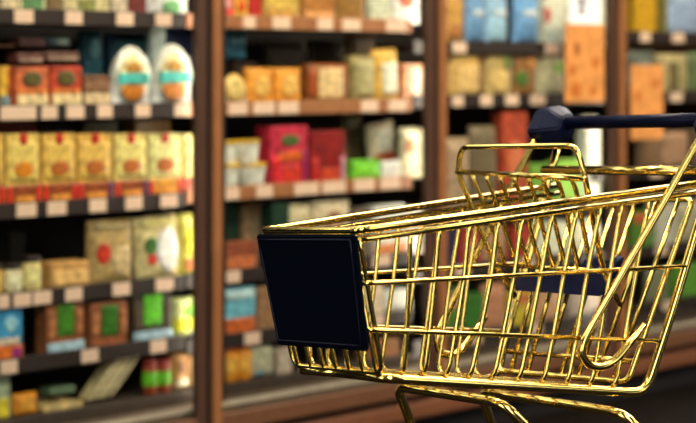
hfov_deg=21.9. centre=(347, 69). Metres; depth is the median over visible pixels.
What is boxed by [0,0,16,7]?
carton
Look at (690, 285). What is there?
carton
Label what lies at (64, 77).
picture
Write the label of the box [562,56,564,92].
carton
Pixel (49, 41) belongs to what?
pouch
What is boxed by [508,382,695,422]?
floor
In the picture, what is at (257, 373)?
picture
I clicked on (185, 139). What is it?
packet
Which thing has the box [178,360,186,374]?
picture
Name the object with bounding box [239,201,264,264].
carton
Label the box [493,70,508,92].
picture
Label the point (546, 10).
picture
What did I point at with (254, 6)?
carton
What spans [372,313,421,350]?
shelf
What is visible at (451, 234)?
carton
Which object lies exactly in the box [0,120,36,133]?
carton
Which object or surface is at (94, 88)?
carton
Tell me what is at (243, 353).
jar
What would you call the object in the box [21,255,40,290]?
jar
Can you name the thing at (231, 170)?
cup
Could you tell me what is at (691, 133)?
carton
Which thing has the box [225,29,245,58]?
pouch
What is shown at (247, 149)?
cup
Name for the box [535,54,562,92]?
pouch
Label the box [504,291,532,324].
carton
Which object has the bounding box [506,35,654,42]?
shelf
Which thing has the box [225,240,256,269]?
carton
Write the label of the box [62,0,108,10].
carton
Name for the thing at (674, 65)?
loaf
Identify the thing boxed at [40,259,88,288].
carton
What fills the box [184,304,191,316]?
picture
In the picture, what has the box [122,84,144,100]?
picture
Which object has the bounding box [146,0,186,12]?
pouch
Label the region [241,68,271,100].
carton
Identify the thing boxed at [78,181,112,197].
tray
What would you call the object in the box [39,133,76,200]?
packet
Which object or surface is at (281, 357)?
carton
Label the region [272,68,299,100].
carton
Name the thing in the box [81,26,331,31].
shelf
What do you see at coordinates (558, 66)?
picture
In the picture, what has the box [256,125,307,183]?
carton
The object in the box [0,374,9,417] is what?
carton
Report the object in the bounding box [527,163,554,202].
carton
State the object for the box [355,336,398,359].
carton
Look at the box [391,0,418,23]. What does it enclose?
carton
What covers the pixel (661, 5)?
carton
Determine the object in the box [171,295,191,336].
pouch
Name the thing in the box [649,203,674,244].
carton
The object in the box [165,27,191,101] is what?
pouch
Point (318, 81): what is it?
carton
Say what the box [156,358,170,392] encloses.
jar
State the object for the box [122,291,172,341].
carton
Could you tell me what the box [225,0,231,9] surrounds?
picture
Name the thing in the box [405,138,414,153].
picture
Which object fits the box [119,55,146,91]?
picture
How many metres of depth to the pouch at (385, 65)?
5.80 m
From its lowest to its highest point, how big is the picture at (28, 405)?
0.029 m
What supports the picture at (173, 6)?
attached to the pouch at (173, 6)
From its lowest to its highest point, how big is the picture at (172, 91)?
0.058 m
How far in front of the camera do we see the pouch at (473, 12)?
6.10 m
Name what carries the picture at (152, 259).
attached to the pouch at (154, 239)
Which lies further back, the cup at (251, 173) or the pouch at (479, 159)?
the pouch at (479, 159)
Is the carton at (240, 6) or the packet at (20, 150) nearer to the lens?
the packet at (20, 150)
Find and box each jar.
[0,263,2,292]
[3,263,21,292]
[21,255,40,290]
[142,358,156,394]
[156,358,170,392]
[225,347,236,382]
[236,345,250,380]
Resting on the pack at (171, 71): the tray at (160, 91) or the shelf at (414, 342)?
the tray at (160, 91)
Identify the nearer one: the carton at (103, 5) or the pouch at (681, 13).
the carton at (103, 5)
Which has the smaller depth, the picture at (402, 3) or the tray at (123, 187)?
the tray at (123, 187)
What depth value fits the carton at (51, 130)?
5.02 m
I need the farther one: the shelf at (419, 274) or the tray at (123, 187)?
the shelf at (419, 274)
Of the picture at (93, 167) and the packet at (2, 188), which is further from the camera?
the picture at (93, 167)
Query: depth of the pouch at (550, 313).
6.38 m
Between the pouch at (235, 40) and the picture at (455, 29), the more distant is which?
the picture at (455, 29)
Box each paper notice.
[565,23,603,101]
[569,0,599,23]
[631,65,662,139]
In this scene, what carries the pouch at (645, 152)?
on the shelf at (54, 229)
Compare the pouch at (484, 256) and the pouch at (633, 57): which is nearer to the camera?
the pouch at (484, 256)
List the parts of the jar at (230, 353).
lid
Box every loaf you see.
[343,56,373,98]
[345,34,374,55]
[447,54,482,94]
[482,54,511,93]
[653,54,686,90]
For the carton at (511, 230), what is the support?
on the shelf at (54, 229)
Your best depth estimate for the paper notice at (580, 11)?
6.33 m
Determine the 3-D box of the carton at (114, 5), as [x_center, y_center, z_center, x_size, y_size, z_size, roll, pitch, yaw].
[-0.657,-0.202,5.058,0.054,0.100,0.052,0,0,-45]
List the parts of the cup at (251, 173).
lid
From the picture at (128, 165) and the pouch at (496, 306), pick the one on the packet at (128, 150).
the picture at (128, 165)
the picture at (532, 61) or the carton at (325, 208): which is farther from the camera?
the picture at (532, 61)
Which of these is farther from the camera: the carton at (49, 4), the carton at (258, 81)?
the carton at (258, 81)
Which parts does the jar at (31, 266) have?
lid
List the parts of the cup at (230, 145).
lid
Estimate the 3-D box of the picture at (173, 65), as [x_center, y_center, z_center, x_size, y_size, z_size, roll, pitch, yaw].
[-0.497,-0.008,5.176,0.051,0.040,0.004,0,0,-45]
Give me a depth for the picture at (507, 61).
6.22 m
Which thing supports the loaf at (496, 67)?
on the shelf at (54, 229)
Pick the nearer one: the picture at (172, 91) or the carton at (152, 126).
the picture at (172, 91)
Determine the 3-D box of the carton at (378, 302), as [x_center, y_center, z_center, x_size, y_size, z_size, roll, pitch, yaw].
[0.068,0.738,5.782,0.080,0.106,0.052,0,0,-45]
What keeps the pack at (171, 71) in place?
on the shelf at (54, 229)
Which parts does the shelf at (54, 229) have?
price rail, price rail, price rail, price rail, price rail, door rail, door, price rail, price rail, price rail, price rail, price rail, door rail, sill, door, price rail, bumper rail, price rail, price rail, price rail, price rail, door rail, door, price rail, price rail, price rail, price rail, price rail, door rail, panel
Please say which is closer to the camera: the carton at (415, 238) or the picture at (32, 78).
the picture at (32, 78)
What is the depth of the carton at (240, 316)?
5.36 m
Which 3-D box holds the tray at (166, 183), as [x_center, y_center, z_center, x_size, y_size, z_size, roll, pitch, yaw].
[-0.522,0.338,5.150,0.117,0.054,0.004,0,0,-45]
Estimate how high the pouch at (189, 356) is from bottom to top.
0.096 m
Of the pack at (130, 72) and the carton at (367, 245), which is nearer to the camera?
the pack at (130, 72)
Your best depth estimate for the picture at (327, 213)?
5.63 m
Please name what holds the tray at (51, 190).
on the packet at (56, 150)
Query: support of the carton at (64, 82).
on the shelf at (54, 229)
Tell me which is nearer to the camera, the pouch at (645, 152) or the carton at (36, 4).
the carton at (36, 4)
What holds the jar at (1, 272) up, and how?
on the shelf at (54, 229)
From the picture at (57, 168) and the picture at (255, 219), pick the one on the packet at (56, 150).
the picture at (57, 168)
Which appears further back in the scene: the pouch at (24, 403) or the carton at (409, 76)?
the carton at (409, 76)
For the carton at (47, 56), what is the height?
0.025 m
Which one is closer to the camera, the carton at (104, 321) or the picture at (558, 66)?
the carton at (104, 321)
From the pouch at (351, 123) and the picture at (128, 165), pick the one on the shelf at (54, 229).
the pouch at (351, 123)
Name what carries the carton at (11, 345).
on the shelf at (54, 229)
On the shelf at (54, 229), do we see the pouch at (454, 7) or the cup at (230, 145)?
the pouch at (454, 7)
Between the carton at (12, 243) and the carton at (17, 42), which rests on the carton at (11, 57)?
the carton at (17, 42)
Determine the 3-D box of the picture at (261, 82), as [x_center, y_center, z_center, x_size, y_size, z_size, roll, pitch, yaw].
[-0.258,0.050,5.418,0.061,0.067,0.002,0,0,-45]
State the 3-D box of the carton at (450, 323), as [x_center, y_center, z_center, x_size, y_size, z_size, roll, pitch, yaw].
[0.320,0.816,6.032,0.126,0.163,0.054,0,0,-45]
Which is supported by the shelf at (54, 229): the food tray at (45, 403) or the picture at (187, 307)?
the food tray at (45, 403)
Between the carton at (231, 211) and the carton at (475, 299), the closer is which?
the carton at (231, 211)
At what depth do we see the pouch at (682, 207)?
6.99 m
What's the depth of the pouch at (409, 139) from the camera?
5.88 m
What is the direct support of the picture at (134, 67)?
on the pack at (130, 72)
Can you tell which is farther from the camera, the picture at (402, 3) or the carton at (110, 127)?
the picture at (402, 3)
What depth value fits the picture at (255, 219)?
5.53 m
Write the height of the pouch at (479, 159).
0.292 m
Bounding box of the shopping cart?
[257,106,695,422]
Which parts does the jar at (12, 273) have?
lid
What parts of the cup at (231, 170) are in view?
lid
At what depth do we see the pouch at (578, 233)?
6.51 m
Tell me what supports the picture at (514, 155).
attached to the carton at (510, 127)
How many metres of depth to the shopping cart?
2.92 m
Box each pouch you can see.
[11,391,36,415]
[41,37,69,46]
[76,30,102,74]
[86,218,131,283]
[104,33,145,74]
[131,213,177,278]
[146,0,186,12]
[146,27,164,102]
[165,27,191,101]
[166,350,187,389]
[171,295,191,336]
[177,213,191,274]
[186,354,191,387]
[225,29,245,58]
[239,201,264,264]
[250,342,272,377]
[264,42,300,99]
[289,203,309,221]
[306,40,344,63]
[336,112,362,159]
[364,120,395,160]
[369,48,397,98]
[398,127,421,177]
[447,0,462,40]
[447,137,468,207]
[462,0,483,40]
[467,125,495,207]
[478,282,504,328]
[481,223,505,261]
[483,0,506,41]
[511,0,537,41]
[511,54,536,93]
[533,292,561,321]
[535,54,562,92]
[565,219,598,251]
[575,129,600,195]
[626,50,653,91]
[632,138,659,165]
[642,270,668,301]
[660,131,687,165]
[668,0,695,31]
[674,201,695,241]
[685,52,695,90]
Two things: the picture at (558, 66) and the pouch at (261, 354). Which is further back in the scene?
the picture at (558, 66)
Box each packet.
[0,133,4,202]
[3,133,40,202]
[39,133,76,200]
[75,133,112,197]
[111,133,147,195]
[146,133,181,193]
[180,134,191,191]
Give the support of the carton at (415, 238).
on the shelf at (54, 229)
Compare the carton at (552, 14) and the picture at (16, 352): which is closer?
the picture at (16, 352)
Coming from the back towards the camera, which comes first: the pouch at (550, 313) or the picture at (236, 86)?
the pouch at (550, 313)
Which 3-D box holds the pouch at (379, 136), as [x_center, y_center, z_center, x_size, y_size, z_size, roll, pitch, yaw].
[0.108,0.244,5.905,0.145,0.160,0.038,0,0,-45]
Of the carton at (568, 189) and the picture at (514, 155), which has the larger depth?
the carton at (568, 189)
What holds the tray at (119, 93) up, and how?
on the pack at (130, 72)
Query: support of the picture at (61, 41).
on the pouch at (49, 41)
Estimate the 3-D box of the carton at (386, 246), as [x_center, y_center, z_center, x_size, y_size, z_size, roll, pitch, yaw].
[0.119,0.519,5.830,0.145,0.166,0.056,0,0,-45]
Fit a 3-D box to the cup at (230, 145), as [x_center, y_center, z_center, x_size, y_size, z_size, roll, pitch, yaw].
[-0.368,0.247,5.341,0.085,0.074,0.085,0,0,-45]
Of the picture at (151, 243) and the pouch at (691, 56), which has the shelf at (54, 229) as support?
the pouch at (691, 56)
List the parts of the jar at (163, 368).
lid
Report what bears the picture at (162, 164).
on the packet at (162, 149)
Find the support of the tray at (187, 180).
on the packet at (185, 139)
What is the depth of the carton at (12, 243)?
5.04 m
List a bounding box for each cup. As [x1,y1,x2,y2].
[225,140,237,163]
[225,163,240,185]
[235,139,259,164]
[238,162,266,184]
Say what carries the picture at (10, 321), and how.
on the carton at (11, 345)
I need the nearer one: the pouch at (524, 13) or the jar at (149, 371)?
the jar at (149, 371)
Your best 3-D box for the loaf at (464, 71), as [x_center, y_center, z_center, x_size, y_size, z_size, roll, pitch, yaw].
[0.387,0.017,6.098,0.174,0.156,0.054,0,0,-45]
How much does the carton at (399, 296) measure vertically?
0.078 m
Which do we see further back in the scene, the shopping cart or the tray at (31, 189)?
the tray at (31, 189)
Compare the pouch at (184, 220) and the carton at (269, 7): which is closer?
the pouch at (184, 220)
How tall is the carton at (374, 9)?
0.119 m
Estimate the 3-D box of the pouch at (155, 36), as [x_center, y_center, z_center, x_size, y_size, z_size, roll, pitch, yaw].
[-0.559,-0.014,5.238,0.065,0.239,0.029,0,0,-45]
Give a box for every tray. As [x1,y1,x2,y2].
[7,184,40,202]
[36,394,82,411]
[43,182,76,199]
[47,339,84,352]
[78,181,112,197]
[110,84,148,102]
[115,179,147,195]
[133,328,172,340]
[149,178,181,193]
[150,81,189,101]
[184,177,191,187]
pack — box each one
[109,46,150,102]
[150,44,191,101]
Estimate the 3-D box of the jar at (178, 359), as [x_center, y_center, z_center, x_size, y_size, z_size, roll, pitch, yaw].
[-0.495,0.870,5.216,0.054,0.110,0.055,0,0,-45]
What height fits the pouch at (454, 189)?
0.255 m
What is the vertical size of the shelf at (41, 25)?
0.020 m
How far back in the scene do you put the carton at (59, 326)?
4.89 m
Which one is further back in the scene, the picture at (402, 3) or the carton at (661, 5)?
the carton at (661, 5)
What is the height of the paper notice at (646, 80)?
0.271 m
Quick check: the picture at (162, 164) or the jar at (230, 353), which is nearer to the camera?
the picture at (162, 164)
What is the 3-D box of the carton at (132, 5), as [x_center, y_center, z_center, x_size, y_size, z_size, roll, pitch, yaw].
[-0.612,-0.203,5.103,0.062,0.103,0.052,0,0,-45]
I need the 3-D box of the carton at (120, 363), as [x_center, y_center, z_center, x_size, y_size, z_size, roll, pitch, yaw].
[-0.673,0.852,5.062,0.132,0.135,0.052,0,0,-45]
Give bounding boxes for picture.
[5,316,16,332]
[12,346,21,356]
[14,162,33,177]
[21,400,34,410]
[22,71,41,86]
[50,161,69,175]
[56,39,68,44]
[57,70,75,85]
[86,160,104,174]
[91,38,99,60]
[96,243,110,263]
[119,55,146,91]
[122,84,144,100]
[122,159,140,172]
[127,62,140,72]
[145,237,157,254]
[147,254,157,265]
[156,158,174,171]
[156,227,177,271]
[160,53,187,90]
[162,0,180,12]
[163,83,185,99]
[168,60,181,71]
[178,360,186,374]
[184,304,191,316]
[185,228,191,256]
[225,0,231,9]
[228,78,244,100]
[238,0,245,12]
[251,215,260,239]
[254,75,269,97]
[255,371,264,376]
[281,134,299,146]
[282,75,297,96]
[325,211,343,225]
[399,0,414,7]
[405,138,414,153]
[450,24,461,39]
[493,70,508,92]
[503,54,511,69]
[508,141,522,171]
[514,71,528,85]
[528,56,536,70]
[543,7,550,23]
[554,62,562,73]
[639,59,651,64]
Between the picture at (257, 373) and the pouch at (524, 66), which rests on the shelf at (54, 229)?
the pouch at (524, 66)
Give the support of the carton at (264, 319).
on the shelf at (54, 229)
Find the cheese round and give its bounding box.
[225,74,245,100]
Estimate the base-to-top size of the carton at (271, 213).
0.194 m
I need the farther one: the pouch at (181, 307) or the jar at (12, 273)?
the pouch at (181, 307)
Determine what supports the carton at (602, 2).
on the shelf at (54, 229)
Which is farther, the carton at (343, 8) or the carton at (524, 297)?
the carton at (524, 297)
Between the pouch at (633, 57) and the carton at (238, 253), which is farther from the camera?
the pouch at (633, 57)
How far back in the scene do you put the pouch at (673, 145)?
6.93 m
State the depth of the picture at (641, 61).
6.80 m
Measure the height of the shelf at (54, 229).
2.200 m
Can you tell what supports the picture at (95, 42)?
attached to the pouch at (89, 42)
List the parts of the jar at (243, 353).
lid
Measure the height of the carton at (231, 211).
0.189 m
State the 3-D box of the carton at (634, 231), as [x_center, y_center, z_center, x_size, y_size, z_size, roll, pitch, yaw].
[1.095,0.606,6.806,0.136,0.140,0.054,0,0,-45]
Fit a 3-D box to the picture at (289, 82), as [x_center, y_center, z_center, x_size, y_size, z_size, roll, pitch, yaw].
[-0.176,0.050,5.499,0.063,0.067,0.002,0,0,-45]
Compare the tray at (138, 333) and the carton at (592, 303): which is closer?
the tray at (138, 333)
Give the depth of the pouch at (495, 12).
6.18 m
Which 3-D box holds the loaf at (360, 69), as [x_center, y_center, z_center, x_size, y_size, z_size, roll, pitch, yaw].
[0.035,0.030,5.751,0.106,0.150,0.060,0,0,-45]
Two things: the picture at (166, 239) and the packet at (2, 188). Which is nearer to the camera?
the packet at (2, 188)
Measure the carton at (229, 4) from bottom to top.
0.091 m
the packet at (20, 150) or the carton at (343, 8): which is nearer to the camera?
the packet at (20, 150)
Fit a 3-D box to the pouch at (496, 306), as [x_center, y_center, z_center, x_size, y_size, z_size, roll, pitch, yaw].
[0.494,0.817,6.207,0.113,0.162,0.052,0,0,-45]
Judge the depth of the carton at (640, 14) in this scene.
6.78 m
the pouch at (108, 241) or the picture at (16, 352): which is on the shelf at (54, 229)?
the pouch at (108, 241)
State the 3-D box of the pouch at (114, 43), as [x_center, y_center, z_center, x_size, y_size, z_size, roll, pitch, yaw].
[-0.641,-0.001,5.269,0.172,0.213,0.054,0,0,-45]
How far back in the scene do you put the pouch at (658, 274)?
6.84 m
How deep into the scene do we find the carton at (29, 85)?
4.82 m
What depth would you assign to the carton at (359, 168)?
5.72 m
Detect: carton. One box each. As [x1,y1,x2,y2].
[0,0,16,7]
[0,66,10,104]
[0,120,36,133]
[0,230,24,271]
[0,307,22,358]
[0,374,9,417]
[7,53,42,62]
[9,38,44,46]
[10,67,48,104]
[17,0,44,8]
[36,52,78,60]
[36,66,81,103]
[36,300,84,353]
[37,127,72,133]
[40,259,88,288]
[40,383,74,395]
[45,0,61,8]
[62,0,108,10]
[74,121,116,133]
[78,359,120,401]
[81,75,110,103]
[83,298,126,347]
[93,358,126,400]
[100,357,132,398]
[106,356,139,397]
[109,0,126,10]
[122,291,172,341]
[125,120,170,133]
[127,0,145,11]
[225,0,233,13]
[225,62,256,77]
[225,205,238,240]
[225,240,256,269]
[225,285,255,333]
[234,0,247,14]
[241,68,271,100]
[248,0,261,14]
[252,284,273,329]
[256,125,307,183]
[261,203,288,265]
[262,0,298,15]
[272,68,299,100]
[272,345,290,373]
[299,0,334,16]
[301,64,346,99]
[307,130,345,180]
[308,199,348,225]
[335,0,364,17]
[346,159,379,178]
[349,207,370,255]
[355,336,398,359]
[363,203,405,253]
[363,285,382,312]
[365,0,390,18]
[380,160,399,176]
[383,287,405,311]
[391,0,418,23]
[397,64,421,98]
[405,210,421,253]
[447,230,457,264]
[447,287,460,326]
[458,227,480,263]
[461,292,482,327]
[491,111,526,205]
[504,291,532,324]
[505,224,528,258]
[525,220,564,255]
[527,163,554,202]
[537,0,566,42]
[546,159,580,198]
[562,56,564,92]
[562,294,600,316]
[567,0,604,46]
[626,0,655,30]
[626,210,652,247]
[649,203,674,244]
[656,0,667,31]
[668,261,695,298]
[683,128,695,163]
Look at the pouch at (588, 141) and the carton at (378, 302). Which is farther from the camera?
the pouch at (588, 141)
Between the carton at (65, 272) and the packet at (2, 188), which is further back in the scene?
the carton at (65, 272)
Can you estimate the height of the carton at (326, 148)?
0.166 m
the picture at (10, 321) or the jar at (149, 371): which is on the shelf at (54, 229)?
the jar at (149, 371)
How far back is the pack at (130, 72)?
5.06 m
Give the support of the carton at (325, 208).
on the shelf at (54, 229)
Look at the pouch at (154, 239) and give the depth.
5.13 m
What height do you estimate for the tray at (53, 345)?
0.036 m
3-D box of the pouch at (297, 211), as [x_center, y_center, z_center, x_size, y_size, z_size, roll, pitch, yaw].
[-0.158,0.507,5.556,0.095,0.190,0.052,0,0,-45]
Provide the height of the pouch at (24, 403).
0.057 m
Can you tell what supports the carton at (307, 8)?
on the shelf at (54, 229)
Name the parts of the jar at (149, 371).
lid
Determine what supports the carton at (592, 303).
on the shelf at (54, 229)
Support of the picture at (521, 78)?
attached to the pouch at (524, 66)
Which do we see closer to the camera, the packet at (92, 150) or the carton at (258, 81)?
the packet at (92, 150)
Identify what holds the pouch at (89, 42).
on the shelf at (54, 229)
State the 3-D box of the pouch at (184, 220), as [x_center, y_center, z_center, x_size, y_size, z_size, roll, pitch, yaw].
[-0.446,0.510,5.266,0.126,0.185,0.055,0,0,-45]
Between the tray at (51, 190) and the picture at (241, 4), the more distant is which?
the picture at (241, 4)
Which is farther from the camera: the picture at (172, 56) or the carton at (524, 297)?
the carton at (524, 297)
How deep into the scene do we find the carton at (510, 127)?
6.24 m
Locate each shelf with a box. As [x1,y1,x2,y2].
[0,0,695,422]
[0,24,105,26]
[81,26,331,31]
[131,260,260,271]
[361,253,421,278]
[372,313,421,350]
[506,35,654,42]
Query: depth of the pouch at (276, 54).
5.76 m
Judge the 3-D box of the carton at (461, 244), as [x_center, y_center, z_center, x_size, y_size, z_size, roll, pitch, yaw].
[0.397,0.600,6.109,0.114,0.130,0.054,0,0,-45]
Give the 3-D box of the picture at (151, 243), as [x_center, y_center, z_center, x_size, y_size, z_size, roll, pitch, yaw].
[-0.559,0.500,5.117,0.043,0.052,0.004,0,0,-41]
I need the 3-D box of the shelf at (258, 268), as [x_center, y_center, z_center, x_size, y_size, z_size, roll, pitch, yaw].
[-0.313,0.612,5.712,0.953,0.020,0.498,0,0,-45]
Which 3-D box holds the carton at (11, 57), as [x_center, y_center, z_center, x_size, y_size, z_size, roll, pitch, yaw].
[-0.874,-0.033,4.874,0.085,0.026,0.054,0,0,-45]
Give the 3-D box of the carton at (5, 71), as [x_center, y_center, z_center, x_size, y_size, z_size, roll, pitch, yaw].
[-0.926,0.047,4.786,0.056,0.116,0.031,0,0,45]
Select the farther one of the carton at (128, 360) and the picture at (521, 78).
the picture at (521, 78)
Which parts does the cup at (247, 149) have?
lid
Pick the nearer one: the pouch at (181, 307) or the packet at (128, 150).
the packet at (128, 150)
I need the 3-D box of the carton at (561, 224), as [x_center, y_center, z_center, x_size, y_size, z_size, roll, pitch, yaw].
[0.704,0.602,6.416,0.165,0.124,0.052,0,0,-45]
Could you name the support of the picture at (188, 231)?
on the pouch at (184, 220)
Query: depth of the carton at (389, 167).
5.81 m
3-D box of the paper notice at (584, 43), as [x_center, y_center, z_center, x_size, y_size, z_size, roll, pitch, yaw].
[0.832,-0.025,6.327,0.223,0.274,0.003,0,0,-45]
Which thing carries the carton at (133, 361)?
on the shelf at (54, 229)

